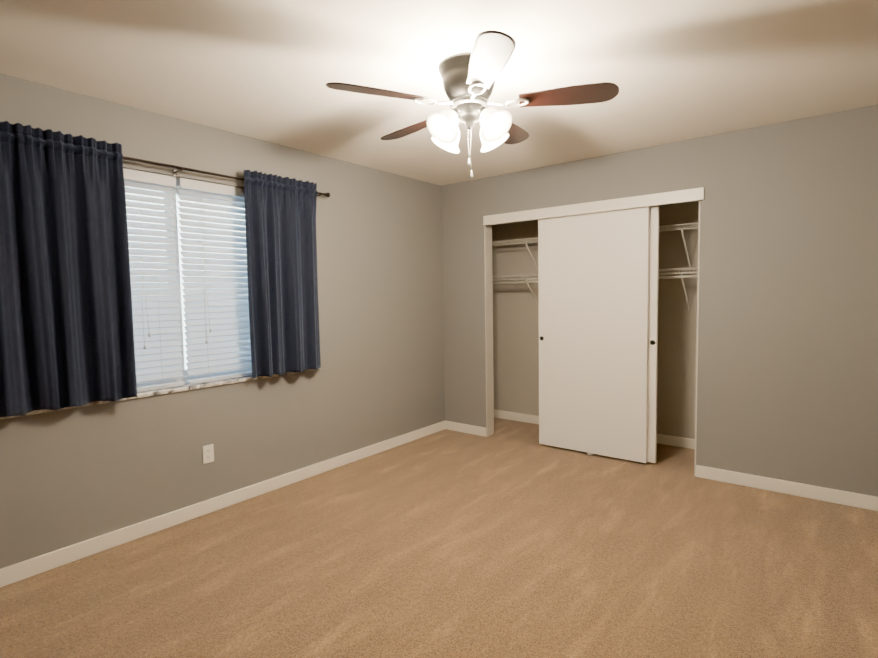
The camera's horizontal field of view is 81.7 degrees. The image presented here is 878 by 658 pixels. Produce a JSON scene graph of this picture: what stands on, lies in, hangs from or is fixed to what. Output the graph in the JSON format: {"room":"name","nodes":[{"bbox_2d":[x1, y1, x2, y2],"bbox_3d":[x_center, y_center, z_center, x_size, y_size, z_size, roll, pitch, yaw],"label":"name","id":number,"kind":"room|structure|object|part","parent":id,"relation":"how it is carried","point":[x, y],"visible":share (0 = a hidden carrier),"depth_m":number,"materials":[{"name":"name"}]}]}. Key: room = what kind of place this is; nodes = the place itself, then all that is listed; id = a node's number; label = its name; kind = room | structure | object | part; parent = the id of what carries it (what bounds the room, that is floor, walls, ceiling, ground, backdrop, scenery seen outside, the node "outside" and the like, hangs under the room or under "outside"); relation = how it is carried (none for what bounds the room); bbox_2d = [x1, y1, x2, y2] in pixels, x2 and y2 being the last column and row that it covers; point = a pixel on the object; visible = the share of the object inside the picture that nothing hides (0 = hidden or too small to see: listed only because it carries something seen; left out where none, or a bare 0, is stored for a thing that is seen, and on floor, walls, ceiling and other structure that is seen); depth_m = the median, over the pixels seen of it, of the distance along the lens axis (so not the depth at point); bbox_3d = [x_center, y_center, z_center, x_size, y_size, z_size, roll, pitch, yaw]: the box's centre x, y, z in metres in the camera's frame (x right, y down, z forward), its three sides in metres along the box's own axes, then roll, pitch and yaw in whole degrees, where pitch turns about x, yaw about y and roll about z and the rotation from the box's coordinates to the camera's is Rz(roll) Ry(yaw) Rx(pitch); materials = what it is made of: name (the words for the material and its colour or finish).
{"room":"empty bedroom","nodes":[
{"label":"empty bedroom","id":0,"kind":"room"},
{"bbox_2d":[0,73,444,568],"bbox_3d":[-1.263,-0.077,3.616,0.200,2.440,5.554,2,5,38],"label":"wall","id":1,"kind":"structure","parent":0,"point":[71,476],"depth_m":3.42,"materials":[{"name":"grey paint"}]},
{"bbox_2d":[0,368,320,419],"bbox_3d":[-1.596,0.360,3.177,0.186,0.022,1.990,2,5,38],"label":"window sill","id":2,"kind":"structure","parent":1,"relation":"attached to","point":[185,387],"depth_m":3.07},
{"bbox_2d":[0,121,329,416],"bbox_3d":[-1.526,-0.325,3.000,0.135,1.374,2.268,2,5,38],"label":"curtains","id":3,"kind":"object","parent":1,"relation":"attached to","point":[66,328],"visible":1,"depth_m":2.62,"materials":[{"name":"blue fabric"}]},
{"bbox_3d":[-1.540,-0.940,2.986,0.096,0.065,2.228,2,5,38],"label":"rod","id":4,"kind":"part","parent":3,"relation":"part of","materials":[{"name":"brown metal"}]},
{"bbox_2d":[124,179,251,386],"bbox_3d":[-1.652,-0.286,3.170,0.070,1.270,1.960,2,5,38],"label":"window","id":5,"kind":"structure","parent":1,"relation":"in","point":[185,377],"depth_m":3.18,"materials":[{"name":"white plastic"}]},
{"bbox_2d":[123,168,251,391],"bbox_3d":[-1.580,-0.284,3.113,0.080,1.264,1.948,2,5,38],"label":"window blinds","id":6,"kind":"object","parent":5,"relation":"attached to","point":[217,339],"visible":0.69,"depth_m":3.16,"materials":[{"name":"white plastic"}]},
{"bbox_2d":[203,444,213,463],"bbox_3d":[-1.466,0.795,3.230,0.008,0.115,0.070,2,5,38],"label":"duplex electrical outlet","id":7,"kind":"object","parent":1,"relation":"attached to","point":[208,453],"visible":1,"depth_m":3.23,"materials":[{"name":"white plastic"}]},
{"bbox_2d":[0,420,447,586],"bbox_3d":[-1.374,1.122,3.353,0.017,0.088,4.654,2,5,38],"label":"baseboard","id":8,"kind":"structure","parent":1,"relation":"attached to","point":[16,572],"depth_m":3.11,"materials":[{"name":"white wood"}]},
{"bbox_2d":[0,417,877,657],"bbox_3d":[0.327,1.246,2.461,4.200,0.100,5.554,2,5,38],"label":"floor","id":9,"kind":"structure","parent":0,"point":[511,539],"depth_m":2.50,"materials":[{"name":"carpet"}]},
{"bbox_2d":[0,0,877,185],"bbox_3d":[0.284,-1.288,2.291,4.200,0.100,5.554,2,5,38],"label":"ceiling","id":10,"kind":"structure","parent":0,"point":[673,70],"depth_m":2.38,"materials":[{"name":"beige paint"}]},
{"bbox_2d":[326,30,618,178],"bbox_3d":[0.144,-0.982,2.452,1.279,0.527,1.273,2,5,38],"label":"ceiling fan","id":11,"kind":"object","parent":10,"relation":"hanging from","point":[468,79],"visible":1,"depth_m":2.31,"materials":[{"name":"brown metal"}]},
{"bbox_3d":[-0.216,-1.042,2.263,0.323,0.036,0.537,2,5,38],"label":"blade","id":12,"kind":"part","parent":11,"relation":"part of","materials":[{"name":"brown wood"}]},
{"bbox_3d":[-0.096,-1.074,2.702,0.588,0.036,0.184,2,5,38],"label":"blade","id":13,"kind":"part","parent":11,"relation":"part of","materials":[{"name":"brown wood"}]},
{"bbox_3d":[0.182,-1.033,2.020,0.440,0.036,0.453,2,5,38],"label":"blade","id":14,"kind":"part","parent":11,"relation":"part of","materials":[{"name":"brown wood"}]},
{"bbox_3d":[0.321,-1.084,2.740,0.171,0.036,0.591,2,5,38],"label":"blade","id":15,"kind":"part","parent":11,"relation":"part of","materials":[{"name":"brown wood"}]},
{"bbox_3d":[0.524,-1.060,2.337,0.545,0.036,0.307,2,5,38],"label":"blade","id":16,"kind":"part","parent":11,"relation":"part of","materials":[{"name":"brown wood"}]},
{"bbox_2d":[492,201,698,438],"bbox_3d":[1.857,-0.173,4.250,3.900,2.440,0.680,2,5,38],"label":"wall","id":17,"kind":"structure","parent":0,"point":[516,346],"depth_m":4.54,"materials":[{"name":"grey paint"}]},
{"bbox_2d":[494,409,694,448],"bbox_3d":[1.511,0.967,4.914,2.400,0.088,0.014,2,5,38],"label":"baseboard","id":18,"kind":"structure","parent":17,"relation":"attached to","point":[683,442],"depth_m":4.55,"materials":[{"name":"white wood"}]},
{"bbox_2d":[492,222,698,310],"bbox_3d":[1.392,-0.519,4.695,2.384,0.708,0.316,2,5,38],"label":"closet shelving","id":19,"kind":"object","parent":17,"relation":"attached to","point":[497,243],"visible":0.35,"depth_m":4.29,"materials":[{"name":"white metal"}]},
{"bbox_2d":[441,104,877,496],"bbox_3d":[1.608,-0.147,3.938,3.900,2.440,0.120,2,5,38],"label":"wall","id":20,"kind":"structure","parent":0,"point":[787,382],"depth_m":3.40,"materials":[{"name":"grey paint"}]},
{"bbox_2d":[448,421,485,436],"bbox_3d":[0.266,0.982,5.009,0.470,0.088,0.013,2,5,38],"label":"baseboard","id":21,"kind":"structure","parent":20,"relation":"attached to","point":[460,427],"depth_m":4.99,"materials":[{"name":"white wood"}]},
{"bbox_2d":[484,201,699,475],"bbox_3d":[1.192,0.027,4.282,1.830,2.060,0.119,2,5,38],"label":"trim","id":22,"kind":"structure","parent":20,"relation":"attached to","point":[489,331],"depth_m":4.82,"materials":[{"name":"white wood"}]},
{"bbox_2d":[483,187,703,225],"bbox_3d":[1.141,-0.980,4.147,1.850,0.088,0.026,2,5,38],"label":"trim","id":23,"kind":"structure","parent":20,"relation":"attached to","point":[674,197],"depth_m":4.02,"materials":[{"name":"white wood"}]},
{"bbox_2d":[495,201,694,462],"bbox_3d":[1.189,0.033,4.279,1.806,2.049,0.099,2,5,38],"label":"sliding closet doors","id":24,"kind":"structure","parent":20,"relation":"in","point":[598,279],"depth_m":4.13,"materials":[{"name":"white wood"}]},
{"bbox_2d":[695,465,877,510],"bbox_3d":[2.488,1.062,3.250,1.540,0.088,0.017,2,5,38],"label":"baseboard","id":25,"kind":"structure","parent":20,"relation":"attached to","point":[858,500],"depth_m":3.37,"materials":[{"name":"white wood"}]},
{"label":"outside","id":26,"kind":"structure","parent":0,"visible":0},
{"bbox_3d":[-15.481,1.039,17.959,39.780,0.020,70.000,2,5,38],"label":"ground","id":27,"kind":"structure","parent":26,"visible":0},
{"bbox_2d":[125,187,246,368],"bbox_3d":[-2.876,-1.626,12.475,0.200,5.600,10.600,2,5,38],"label":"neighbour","id":28,"kind":"structure","parent":27,"relation":"on","point":[180,260],"depth_m":9.77,"materials":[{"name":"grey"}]}
]}

